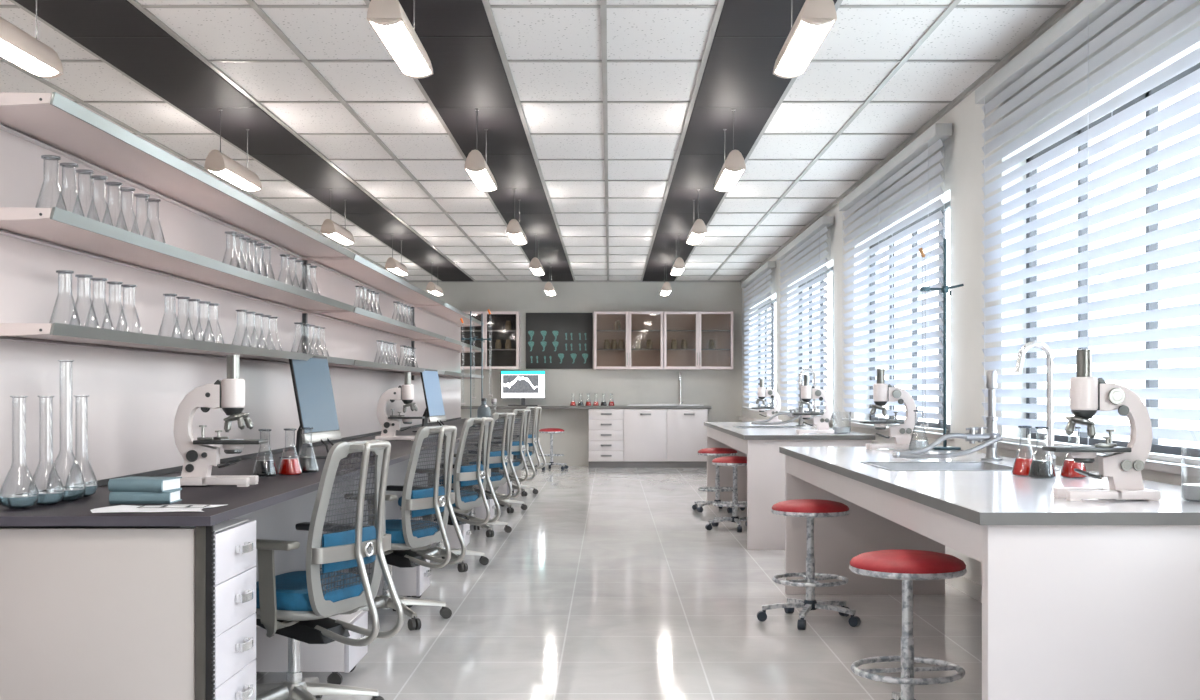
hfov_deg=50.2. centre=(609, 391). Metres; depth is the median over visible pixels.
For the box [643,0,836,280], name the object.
trim
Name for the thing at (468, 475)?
office chair
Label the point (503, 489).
pedestal
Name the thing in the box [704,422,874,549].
lab bench
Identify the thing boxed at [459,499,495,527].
pedestal
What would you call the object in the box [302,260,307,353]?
upright
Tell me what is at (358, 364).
wall shelf
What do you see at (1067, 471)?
flask
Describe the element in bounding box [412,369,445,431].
screen
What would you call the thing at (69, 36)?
trim
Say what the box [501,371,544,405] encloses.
computer monitor
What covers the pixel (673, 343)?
storage jar
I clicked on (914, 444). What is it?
flask
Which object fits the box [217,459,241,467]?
mirror
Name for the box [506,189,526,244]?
pendant lamp
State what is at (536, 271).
diffuser
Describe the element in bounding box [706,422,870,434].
countertop
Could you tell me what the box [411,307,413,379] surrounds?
upright
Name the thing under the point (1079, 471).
mirror
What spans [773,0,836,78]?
pendant lamp
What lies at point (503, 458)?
office chair
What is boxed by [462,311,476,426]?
stand
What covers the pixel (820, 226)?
blind
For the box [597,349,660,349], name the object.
shelf
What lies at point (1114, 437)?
ground
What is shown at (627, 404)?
sink
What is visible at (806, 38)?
diffuser
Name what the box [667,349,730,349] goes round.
shelf
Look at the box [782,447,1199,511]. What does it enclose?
countertop
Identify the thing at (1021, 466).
flask
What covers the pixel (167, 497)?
hardcover book
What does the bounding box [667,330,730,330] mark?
shelf
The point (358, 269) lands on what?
wall shelf
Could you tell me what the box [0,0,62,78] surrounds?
pendant lamp
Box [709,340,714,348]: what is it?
storage jar
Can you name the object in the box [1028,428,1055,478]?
flask
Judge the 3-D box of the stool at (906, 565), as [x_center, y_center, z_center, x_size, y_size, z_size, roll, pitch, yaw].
[1.054,0.883,4.537,0.538,0.632,0.522,0,0,0]
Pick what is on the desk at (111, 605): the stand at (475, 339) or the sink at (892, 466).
the stand at (475, 339)
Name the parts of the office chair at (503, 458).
arm post, seat, leg, arm post, leg, frame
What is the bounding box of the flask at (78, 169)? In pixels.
[76,169,99,221]
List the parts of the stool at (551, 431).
seat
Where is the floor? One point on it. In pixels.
(609, 584)
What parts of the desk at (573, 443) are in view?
panel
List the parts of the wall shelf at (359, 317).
rail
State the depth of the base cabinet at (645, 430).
20.04 m
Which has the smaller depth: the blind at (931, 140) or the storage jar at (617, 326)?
the blind at (931, 140)
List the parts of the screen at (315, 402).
foot plate, casing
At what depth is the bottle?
13.65 m
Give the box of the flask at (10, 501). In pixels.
[0,397,38,508]
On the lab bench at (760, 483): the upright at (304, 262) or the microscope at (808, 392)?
the microscope at (808, 392)
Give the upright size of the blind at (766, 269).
1.905 m
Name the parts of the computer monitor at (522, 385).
foot plate, casing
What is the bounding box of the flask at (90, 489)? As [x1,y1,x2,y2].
[65,395,97,496]
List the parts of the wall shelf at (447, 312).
rail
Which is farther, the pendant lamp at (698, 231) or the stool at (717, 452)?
the stool at (717, 452)
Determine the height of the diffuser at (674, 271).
0.012 m
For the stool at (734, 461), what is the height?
0.632 m
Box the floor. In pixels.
[256,466,981,699]
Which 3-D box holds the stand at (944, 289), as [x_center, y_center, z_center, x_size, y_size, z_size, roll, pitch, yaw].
[1.888,-0.270,7.300,0.238,1.200,0.160,0,0,0]
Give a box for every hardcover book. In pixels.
[108,476,181,491]
[109,489,181,503]
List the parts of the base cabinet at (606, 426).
drawer, drawer, drawer, drawer, drawer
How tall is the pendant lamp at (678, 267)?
0.422 m
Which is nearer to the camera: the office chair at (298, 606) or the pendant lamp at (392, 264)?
the office chair at (298, 606)
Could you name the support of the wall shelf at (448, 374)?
attached to the wall partition at (125, 425)
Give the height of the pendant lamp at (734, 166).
0.422 m
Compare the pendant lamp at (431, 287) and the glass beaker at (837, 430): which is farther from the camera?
the pendant lamp at (431, 287)
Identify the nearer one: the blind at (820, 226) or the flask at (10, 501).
the flask at (10, 501)
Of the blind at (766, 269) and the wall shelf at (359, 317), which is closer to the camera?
the wall shelf at (359, 317)
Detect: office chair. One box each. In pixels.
[255,439,403,699]
[335,425,465,630]
[398,417,500,571]
[439,412,520,536]
[469,409,535,512]
[493,406,545,496]
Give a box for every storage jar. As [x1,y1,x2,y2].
[495,340,500,348]
[505,321,510,329]
[505,340,510,348]
[604,340,609,348]
[611,340,616,348]
[614,321,620,329]
[618,340,623,348]
[635,340,640,348]
[646,340,651,348]
[671,340,676,348]
[681,340,686,348]
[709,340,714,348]
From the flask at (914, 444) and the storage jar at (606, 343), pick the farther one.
the storage jar at (606, 343)
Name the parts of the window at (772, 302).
sill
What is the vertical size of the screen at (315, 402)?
0.508 m
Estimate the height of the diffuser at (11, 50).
0.012 m
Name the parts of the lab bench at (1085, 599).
panel, panel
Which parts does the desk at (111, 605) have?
under frame, panel, corner post, slotted rail, panel, panel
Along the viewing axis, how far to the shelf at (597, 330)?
20.25 m
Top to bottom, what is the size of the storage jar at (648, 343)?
0.150 m
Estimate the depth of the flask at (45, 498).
3.71 m
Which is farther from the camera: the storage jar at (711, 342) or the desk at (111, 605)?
the storage jar at (711, 342)
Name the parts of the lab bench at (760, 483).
panel, panel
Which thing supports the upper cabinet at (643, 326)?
attached to the wall at (721, 390)
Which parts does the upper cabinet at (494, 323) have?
door, door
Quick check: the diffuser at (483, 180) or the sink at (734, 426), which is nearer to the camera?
the diffuser at (483, 180)
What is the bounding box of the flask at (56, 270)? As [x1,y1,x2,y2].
[50,270,80,324]
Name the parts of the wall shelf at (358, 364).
rail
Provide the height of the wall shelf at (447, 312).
0.042 m
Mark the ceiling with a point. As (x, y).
(216, 33)
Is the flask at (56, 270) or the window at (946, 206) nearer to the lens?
the flask at (56, 270)
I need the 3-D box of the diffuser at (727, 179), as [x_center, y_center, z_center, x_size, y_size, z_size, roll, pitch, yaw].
[0.772,-1.368,8.310,0.116,0.012,0.770,0,0,0]
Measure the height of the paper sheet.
0.006 m
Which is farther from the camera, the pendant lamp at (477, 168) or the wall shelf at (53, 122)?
the pendant lamp at (477, 168)
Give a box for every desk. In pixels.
[0,418,521,699]
[461,406,711,465]
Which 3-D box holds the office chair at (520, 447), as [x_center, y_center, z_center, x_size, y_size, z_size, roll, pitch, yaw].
[-1.125,0.688,12.834,0.744,1.023,0.649,0,0,21]
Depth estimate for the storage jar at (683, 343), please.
20.34 m
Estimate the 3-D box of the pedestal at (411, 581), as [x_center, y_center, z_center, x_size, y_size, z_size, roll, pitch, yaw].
[-1.290,1.072,7.240,0.552,0.254,0.400,0,0,0]
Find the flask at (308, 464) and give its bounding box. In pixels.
[298,427,317,472]
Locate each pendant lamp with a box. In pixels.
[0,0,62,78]
[204,109,261,191]
[320,189,354,244]
[367,0,432,78]
[385,234,407,275]
[426,262,442,295]
[464,109,497,191]
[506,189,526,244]
[529,234,544,275]
[544,262,555,295]
[660,262,671,295]
[670,234,684,275]
[686,189,706,244]
[714,109,745,191]
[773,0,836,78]
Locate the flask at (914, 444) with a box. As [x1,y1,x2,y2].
[908,410,928,450]
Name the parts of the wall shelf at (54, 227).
rail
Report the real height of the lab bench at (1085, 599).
0.869 m
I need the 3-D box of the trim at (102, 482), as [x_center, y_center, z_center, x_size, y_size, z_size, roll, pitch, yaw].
[-1.784,0.321,9.360,0.012,0.020,11.880,0,0,0]
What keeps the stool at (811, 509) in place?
on the floor
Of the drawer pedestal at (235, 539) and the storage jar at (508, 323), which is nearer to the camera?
the drawer pedestal at (235, 539)
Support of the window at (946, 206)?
in the wall at (963, 154)
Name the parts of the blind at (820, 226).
ladder cord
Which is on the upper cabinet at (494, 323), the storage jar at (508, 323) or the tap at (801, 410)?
the storage jar at (508, 323)
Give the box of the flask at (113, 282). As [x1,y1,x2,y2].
[102,282,129,331]
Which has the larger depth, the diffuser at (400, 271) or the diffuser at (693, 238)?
the diffuser at (400, 271)
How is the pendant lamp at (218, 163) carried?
hanging from the ceiling
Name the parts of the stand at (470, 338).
rod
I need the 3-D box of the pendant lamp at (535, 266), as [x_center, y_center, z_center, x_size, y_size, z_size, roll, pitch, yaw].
[-0.833,-1.569,14.650,0.132,0.422,0.840,0,0,0]
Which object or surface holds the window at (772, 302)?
in the wall at (963, 154)
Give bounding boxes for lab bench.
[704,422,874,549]
[779,447,1199,699]
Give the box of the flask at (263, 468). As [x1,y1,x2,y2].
[252,429,277,476]
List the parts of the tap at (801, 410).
arm, arm, post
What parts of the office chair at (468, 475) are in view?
leg, leg, arm post, seat, leg, arm post, leg, frame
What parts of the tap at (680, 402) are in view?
spout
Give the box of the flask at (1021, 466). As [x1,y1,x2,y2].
[1012,427,1034,475]
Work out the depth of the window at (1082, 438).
5.61 m
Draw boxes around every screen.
[279,356,340,458]
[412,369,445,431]
[503,375,538,392]
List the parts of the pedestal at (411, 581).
drawer, handle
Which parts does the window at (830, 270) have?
sill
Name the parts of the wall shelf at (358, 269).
rail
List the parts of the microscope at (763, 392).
arm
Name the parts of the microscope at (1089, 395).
knob, knob, arm, knob, knob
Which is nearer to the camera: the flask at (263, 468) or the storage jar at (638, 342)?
the flask at (263, 468)
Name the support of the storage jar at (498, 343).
on the upper cabinet at (494, 323)
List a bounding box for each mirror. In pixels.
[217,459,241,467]
[1074,468,1102,478]
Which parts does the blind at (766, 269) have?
ladder cord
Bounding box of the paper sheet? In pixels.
[90,504,227,512]
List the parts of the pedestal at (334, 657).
drawer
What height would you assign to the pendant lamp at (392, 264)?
0.422 m
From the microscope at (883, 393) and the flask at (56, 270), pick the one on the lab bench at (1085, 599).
the microscope at (883, 393)
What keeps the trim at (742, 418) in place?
attached to the wall at (963, 154)
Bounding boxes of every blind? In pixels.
[741,261,775,410]
[777,216,833,416]
[839,123,951,432]
[975,0,1199,465]
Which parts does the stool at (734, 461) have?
leg, seat, leg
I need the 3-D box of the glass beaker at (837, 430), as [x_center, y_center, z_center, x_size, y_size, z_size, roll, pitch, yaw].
[1.820,0.210,10.050,0.147,0.241,0.147,0,0,0]
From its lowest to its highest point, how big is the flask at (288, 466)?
0.183 m
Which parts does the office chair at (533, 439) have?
leg, leg, frame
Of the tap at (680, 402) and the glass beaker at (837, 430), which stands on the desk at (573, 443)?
the tap at (680, 402)
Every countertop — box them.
[0,418,521,515]
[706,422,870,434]
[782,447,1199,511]
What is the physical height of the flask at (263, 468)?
0.183 m
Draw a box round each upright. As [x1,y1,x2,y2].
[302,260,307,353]
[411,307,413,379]
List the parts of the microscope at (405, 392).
knob, arm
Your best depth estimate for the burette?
7.27 m
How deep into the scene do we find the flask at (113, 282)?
4.41 m
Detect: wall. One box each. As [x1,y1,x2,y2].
[408,282,741,421]
[742,0,1199,585]
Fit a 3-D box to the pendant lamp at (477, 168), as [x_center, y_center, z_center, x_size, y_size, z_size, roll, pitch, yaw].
[-0.833,-1.569,8.310,0.132,0.422,0.840,0,0,0]
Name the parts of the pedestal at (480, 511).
drawer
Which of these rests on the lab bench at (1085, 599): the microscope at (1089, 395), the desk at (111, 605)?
the microscope at (1089, 395)
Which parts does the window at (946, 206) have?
sill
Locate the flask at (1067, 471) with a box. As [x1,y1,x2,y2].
[1060,428,1086,477]
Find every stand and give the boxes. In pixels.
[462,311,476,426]
[473,313,490,403]
[920,238,963,449]
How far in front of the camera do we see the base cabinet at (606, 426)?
20.04 m
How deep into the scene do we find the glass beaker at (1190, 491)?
3.82 m
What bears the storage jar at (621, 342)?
in the upper cabinet at (643, 326)
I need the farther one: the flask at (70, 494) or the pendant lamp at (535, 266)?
the pendant lamp at (535, 266)
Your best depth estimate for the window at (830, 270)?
13.69 m
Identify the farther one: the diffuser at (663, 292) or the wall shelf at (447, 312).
the diffuser at (663, 292)
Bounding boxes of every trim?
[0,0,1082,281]
[0,417,460,504]
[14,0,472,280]
[69,36,787,233]
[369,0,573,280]
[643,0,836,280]
[739,416,880,442]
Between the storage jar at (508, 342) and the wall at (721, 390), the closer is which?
the storage jar at (508, 342)
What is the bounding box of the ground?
[1054,433,1199,447]
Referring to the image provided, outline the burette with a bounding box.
[919,248,927,427]
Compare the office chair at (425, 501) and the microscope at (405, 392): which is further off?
the microscope at (405, 392)
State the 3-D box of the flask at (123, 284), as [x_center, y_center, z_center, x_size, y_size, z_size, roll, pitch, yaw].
[-1.700,-0.278,4.524,0.101,0.195,0.101,0,0,-22]
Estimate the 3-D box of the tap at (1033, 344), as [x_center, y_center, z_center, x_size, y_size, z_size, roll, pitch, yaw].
[1.782,0.060,5.341,0.187,0.542,0.087,0,0,0]
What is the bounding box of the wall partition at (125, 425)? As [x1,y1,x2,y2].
[0,129,460,504]
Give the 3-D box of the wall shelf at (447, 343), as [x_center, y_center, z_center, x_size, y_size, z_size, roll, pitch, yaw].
[-1.637,-0.475,13.335,0.303,0.042,3.534,0,0,0]
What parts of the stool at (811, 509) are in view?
leg, leg, leg, seat, leg, leg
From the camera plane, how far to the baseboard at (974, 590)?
7.55 m
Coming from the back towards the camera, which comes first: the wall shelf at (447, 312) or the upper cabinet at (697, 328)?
the upper cabinet at (697, 328)
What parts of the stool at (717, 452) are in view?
leg, leg, seat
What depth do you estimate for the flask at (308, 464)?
5.19 m
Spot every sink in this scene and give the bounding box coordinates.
[627,404,703,405]
[734,426,803,427]
[861,462,1013,470]
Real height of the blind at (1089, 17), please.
1.905 m
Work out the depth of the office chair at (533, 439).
14.79 m
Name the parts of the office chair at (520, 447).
seat, leg, leg, frame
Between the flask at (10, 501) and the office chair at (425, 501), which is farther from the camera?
the office chair at (425, 501)
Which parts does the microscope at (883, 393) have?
knob, arm, knob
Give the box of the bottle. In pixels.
[477,398,490,417]
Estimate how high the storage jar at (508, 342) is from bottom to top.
0.150 m
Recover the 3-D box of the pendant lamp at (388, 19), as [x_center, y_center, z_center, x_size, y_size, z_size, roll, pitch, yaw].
[-0.833,-1.569,5.140,0.132,0.422,0.840,0,0,0]
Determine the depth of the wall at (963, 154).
7.59 m
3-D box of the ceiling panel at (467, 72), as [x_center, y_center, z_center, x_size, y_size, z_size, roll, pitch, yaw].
[-0.833,-1.772,8.770,0.507,0.016,23.540,0,0,0]
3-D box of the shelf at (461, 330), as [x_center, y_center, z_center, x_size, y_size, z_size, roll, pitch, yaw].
[-1.988,-0.966,20.390,1.063,0.012,0.280,0,0,0]
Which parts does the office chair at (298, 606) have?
leg, leg, arm post, leg, seat, leg, leg, frame, arm post, knob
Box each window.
[747,299,775,413]
[784,267,834,423]
[849,201,953,440]
[997,63,1199,476]
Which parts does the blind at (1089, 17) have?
ladder cord, rail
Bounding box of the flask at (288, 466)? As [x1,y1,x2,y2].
[278,428,301,475]
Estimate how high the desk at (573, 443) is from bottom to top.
0.970 m
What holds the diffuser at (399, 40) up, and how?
attached to the pendant lamp at (388, 19)
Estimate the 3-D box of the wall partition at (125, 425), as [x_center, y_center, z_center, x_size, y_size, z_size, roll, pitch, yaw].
[-1.850,0.200,8.275,0.120,2.000,14.150,0,0,0]
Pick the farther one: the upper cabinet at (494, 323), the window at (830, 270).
the upper cabinet at (494, 323)
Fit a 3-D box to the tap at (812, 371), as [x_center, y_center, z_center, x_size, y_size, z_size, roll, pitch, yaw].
[1.782,0.060,11.492,0.187,0.542,0.087,0,0,0]
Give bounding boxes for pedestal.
[214,519,255,699]
[256,610,367,684]
[335,554,430,607]
[400,518,470,555]
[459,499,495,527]
[487,481,513,506]
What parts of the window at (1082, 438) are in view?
sill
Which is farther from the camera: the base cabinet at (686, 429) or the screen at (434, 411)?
the base cabinet at (686, 429)
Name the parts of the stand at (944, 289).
rod, plate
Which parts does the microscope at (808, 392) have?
knob, arm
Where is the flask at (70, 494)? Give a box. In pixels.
[46,361,85,500]
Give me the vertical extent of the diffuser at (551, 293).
0.012 m
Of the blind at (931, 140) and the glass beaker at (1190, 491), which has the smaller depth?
the glass beaker at (1190, 491)
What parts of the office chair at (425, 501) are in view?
leg, arm post, seat, leg, leg, arm post, frame, knob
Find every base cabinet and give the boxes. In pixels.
[589,409,623,467]
[624,409,666,467]
[667,409,707,467]
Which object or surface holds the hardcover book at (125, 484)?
on the hardcover book at (167, 497)
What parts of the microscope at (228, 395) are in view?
knob, knob, arm, knob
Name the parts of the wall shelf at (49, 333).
rail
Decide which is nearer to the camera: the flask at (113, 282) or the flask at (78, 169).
the flask at (78, 169)
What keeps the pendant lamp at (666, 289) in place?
hanging from the ceiling
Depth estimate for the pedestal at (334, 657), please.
5.13 m
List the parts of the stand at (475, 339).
rod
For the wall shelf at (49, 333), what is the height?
0.042 m
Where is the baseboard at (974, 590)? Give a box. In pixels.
[945,576,981,602]
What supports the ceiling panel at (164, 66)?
attached to the ceiling
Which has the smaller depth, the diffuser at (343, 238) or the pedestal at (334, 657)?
the pedestal at (334, 657)
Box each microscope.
[173,355,267,486]
[375,372,424,440]
[751,379,781,421]
[791,375,833,433]
[860,369,916,449]
[1042,349,1160,500]
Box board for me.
[526,313,592,368]
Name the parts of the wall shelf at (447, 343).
rail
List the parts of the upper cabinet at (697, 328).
door, door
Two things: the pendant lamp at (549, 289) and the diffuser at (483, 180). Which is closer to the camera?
the diffuser at (483, 180)
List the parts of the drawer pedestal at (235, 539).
drawer, drawer, drawer, drawer, handle, handle, handle, handle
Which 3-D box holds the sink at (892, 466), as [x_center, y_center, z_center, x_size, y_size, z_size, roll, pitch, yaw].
[1.463,0.406,5.650,0.594,0.156,0.640,0,0,0]
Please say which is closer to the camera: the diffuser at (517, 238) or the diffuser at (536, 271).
the diffuser at (517, 238)
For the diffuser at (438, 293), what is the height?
0.012 m
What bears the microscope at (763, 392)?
on the lab bench at (760, 483)
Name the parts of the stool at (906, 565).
leg, seat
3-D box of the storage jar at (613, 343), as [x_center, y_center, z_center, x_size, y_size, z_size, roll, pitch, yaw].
[0.060,-0.748,20.380,0.100,0.150,0.100,0,0,0]
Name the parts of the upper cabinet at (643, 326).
door, door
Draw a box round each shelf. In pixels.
[0,92,354,259]
[0,207,354,312]
[0,323,353,365]
[307,254,444,306]
[308,307,444,340]
[329,360,444,374]
[415,303,483,326]
[417,337,483,352]
[438,371,483,378]
[461,330,515,330]
[597,330,660,330]
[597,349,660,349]
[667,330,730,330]
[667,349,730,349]
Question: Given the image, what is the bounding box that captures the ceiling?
[0,0,1069,279]
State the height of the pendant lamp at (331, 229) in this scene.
0.422 m
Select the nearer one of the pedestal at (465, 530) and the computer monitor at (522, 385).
the pedestal at (465, 530)
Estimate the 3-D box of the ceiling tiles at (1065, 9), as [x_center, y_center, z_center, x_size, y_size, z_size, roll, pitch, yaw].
[-0.833,-1.766,8.780,5.913,0.031,23.560,0,0,0]
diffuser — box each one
[0,39,57,75]
[211,169,258,190]
[325,233,351,243]
[370,21,429,75]
[389,268,406,274]
[429,291,441,295]
[467,170,495,190]
[508,233,525,243]
[530,268,543,274]
[545,291,554,295]
[660,290,669,295]
[671,268,683,274]
[687,233,704,243]
[715,169,742,190]
[776,21,833,75]
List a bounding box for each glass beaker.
[833,427,849,433]
[1180,421,1199,502]
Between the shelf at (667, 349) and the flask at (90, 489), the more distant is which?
the shelf at (667, 349)
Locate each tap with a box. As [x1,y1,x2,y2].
[678,372,683,403]
[751,381,805,425]
[798,368,816,427]
[1014,341,1058,470]
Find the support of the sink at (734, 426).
in the lab bench at (760, 483)
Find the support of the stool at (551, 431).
on the floor
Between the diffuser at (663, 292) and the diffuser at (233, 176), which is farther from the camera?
the diffuser at (663, 292)
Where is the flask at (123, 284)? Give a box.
[116,284,142,332]
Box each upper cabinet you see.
[461,311,520,369]
[594,311,662,369]
[663,311,732,369]
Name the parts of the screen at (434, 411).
casing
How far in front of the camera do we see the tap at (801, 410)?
12.28 m
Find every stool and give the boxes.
[535,428,567,469]
[692,448,744,512]
[705,456,746,531]
[757,499,860,629]
[849,549,966,699]
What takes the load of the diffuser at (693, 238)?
attached to the pendant lamp at (698, 231)
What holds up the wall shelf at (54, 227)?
attached to the wall partition at (125, 425)
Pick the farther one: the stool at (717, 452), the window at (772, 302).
the window at (772, 302)
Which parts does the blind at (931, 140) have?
rail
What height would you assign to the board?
0.900 m
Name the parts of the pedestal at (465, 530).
drawer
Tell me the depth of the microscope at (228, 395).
4.48 m

